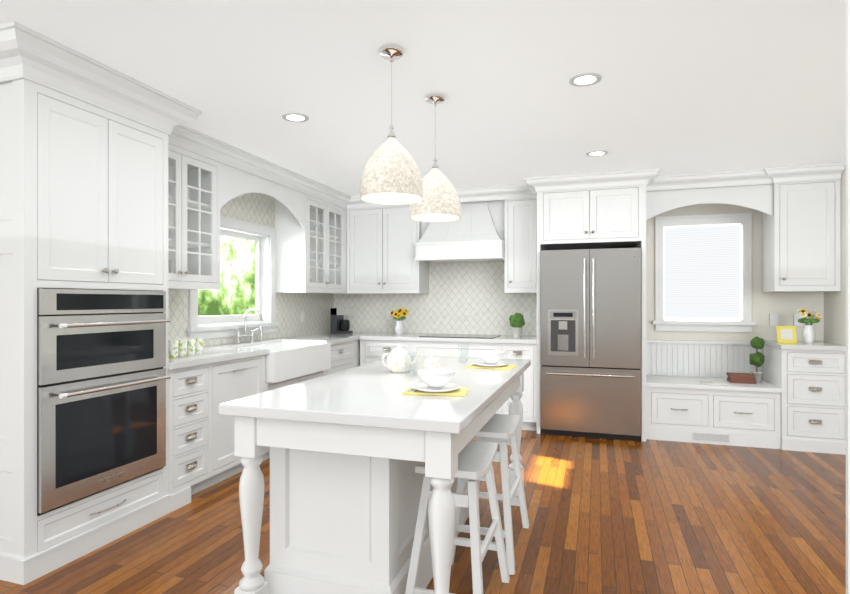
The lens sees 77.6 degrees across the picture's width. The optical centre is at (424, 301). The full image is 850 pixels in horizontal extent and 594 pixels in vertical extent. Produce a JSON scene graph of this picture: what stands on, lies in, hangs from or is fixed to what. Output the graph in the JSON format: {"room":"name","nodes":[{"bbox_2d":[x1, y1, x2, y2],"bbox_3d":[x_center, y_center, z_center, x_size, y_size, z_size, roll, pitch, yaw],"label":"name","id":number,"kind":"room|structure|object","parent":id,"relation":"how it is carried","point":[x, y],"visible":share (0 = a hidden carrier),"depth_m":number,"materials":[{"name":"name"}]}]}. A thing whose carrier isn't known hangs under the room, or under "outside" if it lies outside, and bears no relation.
{"room":"kitchen","nodes":[
{"label":"kitchen","id":0,"kind":"room"},
{"bbox_2d":[188,290,325,338],"bbox_3d":[-2.540,0.050,2.587,0.150,2.500,8.550,0,0,18],"label":"wall","id":1,"kind":"structure","parent":0,"point":[188,312],"depth_m":4.28,"materials":[{"name":"white paint"}]},
{"bbox_2d":[168,144,219,289],"bbox_3d":[-1.868,-0.605,3.772,0.390,1.030,0.802,0,0,18],"label":"upper cabinet","id":2,"kind":"object","parent":1,"relation":"attached to","point":[193,221],"visible":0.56,"depth_m":3.94,"materials":[{"name":"white paint"}]},
{"bbox_2d":[187,216,278,338],"bbox_3d":[-1.774,-0.215,4.845,0.205,1.060,1.230,0,0,18],"label":"window","id":3,"kind":"structure","parent":1,"relation":"in","point":[263,237],"depth_m":5.11,"materials":[{"name":"white paint"}]},
{"bbox_2d":[168,192,333,350],"bbox_3d":[-1.659,-0.360,5.035,0.006,1.479,3.335,0,0,18],"label":"tile backsplash","id":4,"kind":"structure","parent":1,"relation":"attached to","point":[255,208],"depth_m":5.30,"materials":[{"name":"white tile"}]},
{"bbox_2d":[301,311,304,321],"bbox_3d":[-1.367,0.170,5.912,0.006,0.116,0.070,0,0,18],"label":"electrical outlet plate","id":5,"kind":"object","parent":4,"relation":"attached to","point":[302,316],"visible":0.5,"depth_m":5.89,"materials":[{"name":"white plastic"}]},
{"bbox_2d":[275,194,346,293],"bbox_3d":[-1.214,-0.605,5.784,0.390,1.030,0.916,0,0,18],"label":"upper cabinet","id":6,"kind":"object","parent":1,"relation":"attached to","point":[311,257],"visible":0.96,"depth_m":5.52,"materials":[{"name":"white paint"}]},
{"bbox_2d":[220,163,304,228],"bbox_3d":[-1.404,-0.920,4.704,0.020,0.400,1.254,0,0,18],"label":"arched valance","id":7,"kind":"object","parent":6,"relation":"attached to","point":[234,182],"visible":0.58,"depth_m":4.53,"materials":[{"name":"white paint"}]},
{"bbox_2d":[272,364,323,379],"bbox_3d":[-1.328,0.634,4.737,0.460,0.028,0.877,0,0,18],"label":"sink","id":8,"kind":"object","parent":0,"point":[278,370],"depth_m":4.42,"materials":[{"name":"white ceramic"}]},
{"bbox_2d":[0,430,845,593],"bbox_3d":[-0.001,1.325,1.761,5.490,0.050,8.850,0,0,18],"label":"floor","id":9,"kind":"structure","parent":0,"point":[616,516],"depth_m":2.97,"materials":[{"name":"brown wood"}]},
{"bbox_2d":[0,79,190,584],"bbox_3d":[-1.948,0.090,3.008,0.709,2.420,1.056,0,0,18],"label":"tall cabinet","id":10,"kind":"object","parent":9,"relation":"on","point":[84,322],"visible":1,"depth_m":2.68,"materials":[{"name":"white paint"}]},
{"bbox_2d":[0,21,201,134],"bbox_3d":[-1.947,-1.112,2.921,0.764,0.174,1.132,0,0,18],"label":"crown molding","id":11,"kind":"object","parent":10,"relation":"attached to","point":[34,56],"visible":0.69,"depth_m":2.64,"materials":[{"name":"white paint"}]},
{"bbox_2d":[168,364,215,494],"bbox_3d":[-1.818,0.860,3.538,0.630,0.880,0.390,0,0,18],"label":"base cabinet","id":12,"kind":"object","parent":9,"relation":"on","point":[201,388],"depth_m":3.44,"materials":[{"name":"white paint"}]},
{"bbox_2d":[168,348,267,367],"bbox_3d":[-1.709,0.399,3.833,0.655,0.039,1.017,0,0,18],"label":"countertop","id":13,"kind":"structure","parent":12,"relation":"on","point":[210,355],"depth_m":3.75,"materials":[{"name":"white stone"}]},
{"bbox_2d":[168,337,203,357],"bbox_3d":[-1.665,0.322,3.693,0.067,0.115,0.346,0,0,11],"label":"mugs","id":14,"kind":"object","parent":13,"relation":"on","point":[184,347],"depth_m":3.64,"materials":[{"name":"white ceramic"}]},
{"bbox_2d":[216,352,271,482],"bbox_3d":[-1.663,0.860,4.013,0.630,0.880,0.688,0,0,18],"label":"base cabinet","id":15,"kind":"object","parent":9,"relation":"on","point":[235,379],"depth_m":3.85,"materials":[{"name":"white paint"}]},
{"bbox_2d":[272,368,327,389],"bbox_3d":[-1.418,0.976,4.767,0.630,0.648,0.977,0,0,18],"label":"base cabinet","id":16,"kind":"object","parent":9,"relation":"on","point":[316,372],"depth_m":4.63,"materials":[{"name":"white paint"}]},
{"bbox_2d":[264,340,355,373],"bbox_3d":[-1.170,0.860,5.531,0.630,0.880,0.710,0,0,18],"label":"sink","id":17,"kind":"object","parent":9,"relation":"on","point":[334,357],"depth_m":5.05,"materials":[{"name":"white ceramic"}]},
{"bbox_2d":[235,308,262,343],"bbox_3d":[-1.556,0.222,4.867,0.204,0.315,0.413,0,0,18],"label":"faucet","id":18,"kind":"object","parent":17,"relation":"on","point":[251,331],"visible":1,"depth_m":4.83,"materials":[{"name":"silver metal"}]},
{"bbox_2d":[276,332,378,343],"bbox_3d":[-1.048,0.399,5.865,0.655,0.039,1.379,0,0,18],"label":"countertop","id":19,"kind":"structure","parent":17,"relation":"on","point":[319,338],"depth_m":5.43,"materials":[{"name":"white stone"}]},
{"bbox_2d":[330,307,352,333],"bbox_3d":[-0.980,0.224,6.228,0.202,0.310,0.180,0,0,18],"label":"coffee maker","id":20,"kind":"object","parent":19,"relation":"on","point":[339,324],"visible":1,"depth_m":6.16,"materials":[{"name":"grey plastic"}]},
{"bbox_2d":[356,340,359,366],"bbox_3d":[-0.959,0.860,6.182,0.630,0.880,0.720,0,0,18],"label":"base cabinet","id":21,"kind":"object","parent":9,"relation":"on","point":[357,341],"depth_m":5.82,"materials":[{"name":"white paint"}]},
{"bbox_2d":[234,372,523,593],"bbox_3d":[-0.038,0.861,2.704,0.846,0.879,1.802,0,0,18],"label":"kitchen island","id":22,"kind":"object","parent":9,"relation":"on","point":[344,503],"visible":0.71,"depth_m":2.06,"materials":[{"name":"white paint"}]},
{"bbox_2d":[219,355,530,433],"bbox_3d":[-0.036,0.400,2.704,0.920,0.040,1.880,0,0,18],"label":"island countertop","id":23,"kind":"structure","parent":22,"relation":"on","point":[369,395],"depth_m":2.05,"materials":[{"name":"white stone"}]},
{"bbox_2d":[382,344,420,372],"bbox_3d":[-0.128,0.304,2.839,0.224,0.150,0.136,0,0,18],"label":"pot","id":24,"kind":"object","parent":23,"relation":"on","point":[396,362],"visible":0.81,"depth_m":2.80,"materials":[{"name":"ceramic"}]},
{"bbox_2d":[423,354,439,368],"bbox_3d":[0.035,0.331,2.827,0.090,0.096,0.090,0,0,18],"label":"sugar bowl","id":25,"kind":"object","parent":23,"relation":"on","point":[431,362],"visible":0.88,"depth_m":2.79,"materials":[{"name":"ceramic"}]},
{"bbox_2d":[401,369,468,395],"bbox_3d":[0.046,0.336,2.214,0.281,0.087,0.210,0,0,18],"label":"place setting","id":26,"kind":"object","parent":23,"relation":"on","point":[435,381],"visible":1,"depth_m":2.17,"materials":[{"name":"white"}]},
{"bbox_2d":[404,343,468,375],"bbox_3d":[0.083,0.319,2.965,0.069,0.120,0.729,0,0,28],"label":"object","id":27,"kind":"structure","parent":23,"relation":"on","point":[416,359],"depth_m":2.70,"materials":[{"name":"stone"}]},
{"bbox_2d":[465,351,516,369],"bbox_3d":[0.382,0.336,3.051,0.274,0.087,0.210,0,0,18],"label":"place setting","id":28,"kind":"object","parent":23,"relation":"on","point":[491,359],"visible":1,"depth_m":3.01,"materials":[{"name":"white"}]},
{"bbox_2d":[360,341,414,365],"bbox_3d":[-0.325,0.860,6.028,0.614,0.880,0.630,0,0,18],"label":"base cabinet","id":29,"kind":"object","parent":9,"relation":"on","point":[375,347],"depth_m":5.76,"materials":[{"name":"white paint"}]},
{"bbox_2d":[405,441,509,593],"bbox_3d":[0.146,0.975,2.245,0.340,0.658,0.582,0,0,18],"label":"stool","id":30,"kind":"object","parent":9,"relation":"on","point":[475,459],"visible":0.67,"depth_m":2.10,"materials":[{"name":"white paint"}]},
{"bbox_2d":[415,341,502,413],"bbox_3d":[0.402,0.860,5.791,0.995,0.880,0.630,0,0,18],"label":"base cabinet","id":31,"kind":"object","parent":9,"relation":"on","point":[436,348],"depth_m":5.49,"materials":[{"name":"white paint"}]},
{"bbox_2d":[451,414,528,574],"bbox_3d":[0.352,0.975,2.830,0.340,0.658,0.582,0,0,18],"label":"stool","id":32,"kind":"object","parent":9,"relation":"on","point":[500,429],"visible":0.56,"depth_m":2.66,"materials":[{"name":"white paint"}]},
{"bbox_2d":[503,341,536,430],"bbox_3d":[1.020,0.860,5.590,0.385,0.880,0.630,0,0,18],"label":"base cabinet","id":33,"kind":"object","parent":9,"relation":"on","point":[528,399],"depth_m":5.26,"materials":[{"name":"white paint"}]},
{"bbox_2d":[359,333,536,344],"bbox_3d":[0.289,0.399,5.815,1.914,0.039,0.655,0,0,18],"label":"countertop","id":34,"kind":"structure","parent":33,"relation":"on","point":[506,339],"depth_m":5.54,"materials":[{"name":"white stone"}]},
{"bbox_2d":[390,308,408,333],"bbox_3d":[-0.303,0.227,6.109,0.223,0.305,0.148,0,0,18],"label":"pitcher","id":35,"kind":"object","parent":34,"relation":"on","point":[399,327],"visible":1,"depth_m":6.08,"materials":[{"name":"white ceramic"}]},
{"bbox_2d":[423,333,502,336],"bbox_3d":[0.391,0.377,5.758,0.795,0.006,0.500,0,0,18],"label":"cooktop","id":36,"kind":"object","parent":34,"relation":"in","point":[424,334],"depth_m":5.78,"materials":[{"name":"black glass"}]},
{"bbox_2d":[509,313,524,336],"bbox_3d":[0.983,0.250,5.649,0.162,0.258,0.176,0,0,18],"label":"boxwood ball","id":37,"kind":"object","parent":34,"relation":"on","point":[517,322],"visible":1,"depth_m":5.60,"materials":[{"name":"green plant"}]},
{"bbox_2d":[541,248,640,440],"bbox_3d":[1.651,0.400,5.295,0.904,1.800,0.761,0,0,18],"label":"fridge","id":38,"kind":"object","parent":9,"relation":"on","point":[591,343],"visible":1,"depth_m":4.98,"materials":[{"name":"silver metal"}]},
{"bbox_2d":[537,185,645,441],"bbox_3d":[1.670,0.090,5.348,0.997,2.420,0.690,0,0,18],"label":"surround","id":39,"kind":"object","parent":9,"relation":"on","point":[604,218],"visible":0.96,"depth_m":5.05,"materials":[{"name":"white paint"}]},
{"bbox_2d":[646,375,781,448],"bbox_3d":[2.685,1.032,5.069,1.103,0.535,0.593,0,0,18],"label":"bench","id":40,"kind":"object","parent":9,"relation":"on","point":[687,409],"visible":0.96,"depth_m":4.82,"materials":[{"name":"white paint"}]},
{"bbox_2d":[646,340,761,377],"bbox_3d":[2.772,0.582,5.337,1.101,0.364,0.030,0,0,18],"label":"beadboard","id":41,"kind":"object","parent":40,"relation":"on","point":[717,359],"visible":0.77,"depth_m":5.34,"materials":[{"name":"white paint"}]},
{"bbox_2d":[700,381,728,384],"bbox_3d":[2.699,0.760,4.940,0.220,0.007,0.170,0,0,18],"label":"magazine","id":42,"kind":"object","parent":40,"relation":"on","point":[714,382],"visible":1,"depth_m":4.93,"materials":[{"name":"white paper"}]},
{"bbox_2d":[726,372,755,383],"bbox_3d":[2.981,0.724,4.987,0.215,0.080,0.155,0,0,18],"label":"books","id":43,"kind":"object","parent":40,"relation":"on","point":[746,378],"visible":1,"depth_m":4.93,"materials":[{"name":"brown paper"}]},
{"bbox_2d":[749,336,764,382],"bbox_3d":[3.131,0.548,4.984,0.127,0.433,0.120,0,0,18],"label":"topiary","id":44,"kind":"object","parent":40,"relation":"on","point":[757,359],"visible":1,"depth_m":4.95,"materials":[{"name":"green plant"}]},
{"bbox_2d":[762,340,845,454],"bbox_3d":[3.445,0.840,4.818,0.517,0.920,0.600,0,0,18],"label":"base cabinet","id":45,"kind":"object","parent":9,"relation":"on","point":[809,379],"visible":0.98,"depth_m":4.57,"materials":[{"name":"white paint"}]},
{"bbox_2d":[776,326,796,342],"bbox_3d":[3.328,0.304,4.872,0.150,0.150,0.060,0,0,18],"label":"photo frame","id":46,"kind":"object","parent":45,"relation":"on","point":[786,334],"visible":1,"depth_m":4.86,"materials":[{"name":"yellow"}]},
{"bbox_2d":[796,309,821,342],"bbox_3d":[3.522,0.223,4.853,0.186,0.312,0.136,0,0,18],"label":"vase","id":47,"kind":"object","parent":45,"relation":"on","point":[808,333],"visible":1,"depth_m":4.83,"materials":[{"name":"white ceramic"}]},
{"bbox_2d":[0,0,845,195],"bbox_3d":[-0.001,-1.210,1.761,5.490,0.020,8.850,0,0,18],"label":"ceiling","id":48,"kind":"structure","parent":0,"point":[689,86],"depth_m":2.82,"materials":[{"name":"white paint"}]},
{"bbox_2d":[168,124,351,208],"bbox_3d":[-1.324,-1.137,4.743,0.105,0.124,2.970,0,0,18],"label":"crown molding","id":49,"kind":"structure","parent":48,"relation":"attached to","point":[182,136],"depth_m":4.36,"materials":[{"name":"white paint"}]},
{"bbox_2d":[282,113,308,121],"bbox_3d":[-0.845,-1.196,3.450,0.170,0.007,0.170,0,0,18],"label":"recessed light","id":50,"kind":"object","parent":48,"relation":"in","point":[294,117],"visible":1,"depth_m":3.44,"materials":[{"name":"grey"}]},
{"bbox_2d":[359,45,422,204],"bbox_3d":[-0.160,-0.845,2.533,0.306,0.709,0.306,0,0,18],"label":"pendant lamp","id":51,"kind":"object","parent":48,"relation":"hanging from","point":[391,174],"visible":1,"depth_m":2.44,"materials":[{"name":"white glass"}]},
{"bbox_2d":[409,94,460,221],"bbox_3d":[0.060,-0.845,3.114,0.306,0.709,0.306,0,0,18],"label":"pendant lamp","id":52,"kind":"object","parent":48,"relation":"hanging from","point":[440,202],"visible":0.96,"depth_m":3.02,"materials":[{"name":"white glass"}]},
{"bbox_2d":[352,185,536,208],"bbox_3d":[0.177,-1.137,5.754,2.094,0.124,0.120,0,0,18],"label":"crown molding","id":53,"kind":"structure","parent":48,"relation":"attached to","point":[512,191],"depth_m":5.62,"materials":[{"name":"white paint"}]},
{"bbox_2d":[569,73,601,86],"bbox_3d":[0.867,-1.196,2.862,0.170,0.007,0.170,0,0,18],"label":"recessed light","id":54,"kind":"object","parent":48,"relation":"in","point":[584,79],"visible":1,"depth_m":2.85,"materials":[{"name":"grey"}]},
{"bbox_2d":[524,168,663,195],"bbox_3d":[1.556,-1.137,4.998,1.207,0.124,0.105,0,0,18],"label":"crown molding","id":55,"kind":"structure","parent":48,"relation":"attached to","point":[648,177],"depth_m":5.01,"materials":[{"name":"white paint"}]},
{"bbox_2d":[586,150,607,156],"bbox_3d":[1.394,-1.196,4.289,0.170,0.007,0.170,0,0,18],"label":"recessed light","id":56,"kind":"object","parent":48,"relation":"in","point":[596,153],"visible":1,"depth_m":4.28,"materials":[{"name":"grey"}]},
{"bbox_2d":[379,203,823,341],"bbox_3d":[1.343,0.050,5.899,5.490,2.500,0.150,0,0,18],"label":"wall","id":57,"kind":"structure","parent":0,"point":[785,306],"depth_m":5.20,"materials":[{"name":"white paint"}]},
{"bbox_2d":[347,205,428,293],"bbox_3d":[-0.439,-0.605,6.191,0.888,1.030,0.390,0,0,18],"label":"upper cabinet","id":58,"kind":"object","parent":57,"relation":"attached to","point":[381,241],"visible":0.96,"depth_m":6.04,"materials":[{"name":"white paint"}]},
{"bbox_2d":[386,311,390,319],"bbox_3d":[-0.439,0.170,6.384,0.070,0.116,0.007,0,0,18],"label":"electrical outlet plate","id":59,"kind":"object","parent":57,"relation":"attached to","point":[388,317],"depth_m":6.38,"materials":[{"name":"white plastic"}]},
{"bbox_2d":[334,262,536,335],"bbox_3d":[0.081,-0.029,6.223,2.564,0.817,0.006,0,0,18],"label":"tile backsplash","id":60,"kind":"structure","parent":57,"relation":"attached to","point":[467,298],"depth_m":6.14,"materials":[{"name":"white tile"}]},
{"bbox_2d":[415,200,504,263],"bbox_3d":[0.420,-0.779,5.847,0.951,0.681,0.512,0,0,18],"label":"range hood","id":61,"kind":"object","parent":57,"relation":"attached to","point":[475,233],"visible":0.75,"depth_m":5.68,"materials":[{"name":"white paint"}]},
{"bbox_2d":[505,198,536,292],"bbox_3d":[1.067,-0.605,5.702,0.365,1.030,0.390,0,0,18],"label":"upper cabinet","id":62,"kind":"object","parent":57,"relation":"attached to","point":[520,245],"visible":0.81,"depth_m":5.55,"materials":[{"name":"white paint"}]},
{"bbox_2d":[524,311,529,321],"bbox_3d":[1.131,0.170,5.874,0.070,0.116,0.007,0,0,18],"label":"electrical outlet plate","id":63,"kind":"object","parent":57,"relation":"attached to","point":[526,313],"depth_m":5.87,"materials":[{"name":"white plastic"}]},
{"bbox_2d":[653,213,754,331],"bbox_3d":[2.814,-0.282,5.391,0.920,1.175,0.200,0,0,18],"label":"window","id":64,"kind":"structure","parent":57,"relation":"in","point":[744,323],"depth_m":5.30,"materials":[{"name":"white paint"}]},
{"bbox_2d":[664,225,739,319],"bbox_3d":[2.814,-0.285,5.391,0.694,0.944,0.040,0,0,18],"label":"window shade","id":65,"kind":"object","parent":64,"relation":"attached to","point":[701,273],"visible":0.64,"depth_m":5.37,"materials":[{"name":"white fabric"}]},
{"bbox_2d":[770,314,777,325],"bbox_3d":[3.396,0.180,5.145,0.070,0.116,0.007,0,0,18],"label":"electrical outlet plate","id":66,"kind":"object","parent":57,"relation":"attached to","point":[773,319],"depth_m":5.14,"materials":[{"name":"white plastic"}]},
{"bbox_2d":[794,314,802,325],"bbox_3d":[3.586,0.180,5.083,0.070,0.116,0.007,0,0,18],"label":"electrical outlet plate","id":67,"kind":"object","parent":57,"relation":"attached to","point":[796,316],"depth_m":5.08,"materials":[{"name":"white plastic"}]},
{"bbox_2d":[762,179,840,291],"bbox_3d":[3.481,-0.605,4.909,0.505,1.030,0.405,0,0,18],"label":"upper cabinet","id":68,"kind":"object","parent":57,"relation":"attached to","point":[801,239],"visible":0.81,"depth_m":4.76,"materials":[{"name":"white paint"}]},
{"bbox_2d":[646,184,772,219],"bbox_3d":[2.672,-0.950,5.027,1.102,0.340,0.020,0,0,18],"label":"arch","id":69,"kind":"object","parent":68,"relation":"attached to","point":[758,197],"visible":0.65,"depth_m":5.00,"materials":[{"name":"white paint"}]},
{"bbox_2d":[824,165,845,344],"bbox_3d":[2.539,0.050,0.936,0.150,2.500,8.550,0,0,18],"label":"wall","id":70,"kind":"structure","parent":0,"point":[834,316],"depth_m":4.68,"materials":[{"name":"white paint"}]},
{"bbox_2d":[646,162,845,190],"bbox_3d":[2.882,-1.137,4.859,1.612,0.124,0.150,0,0,18],"label":"crown molding","id":71,"kind":"structure","parent":70,"relation":"attached to","point":[832,171],"depth_m":4.84,"materials":[{"name":"white paint"}]},
{"bbox_2d":[846,0,849,593],"bbox_3d":[1.047,0.050,1.138,0.232,2.500,0.012,0,0,18],"label":"wall","id":72,"kind":"structure","parent":0,"point":[847,296],"depth_m":1.17,"materials":[{"name":"white paint"}]},
{"label":"outside","id":73,"kind":"structure","parent":0,"visible":0},
{"bbox_2d":[198,235,254,315],"bbox_3d":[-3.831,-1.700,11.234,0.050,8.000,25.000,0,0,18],"label":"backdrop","id":74,"kind":"structure","parent":73,"point":[234,294],"depth_m":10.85,"materials":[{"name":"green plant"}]}
]}

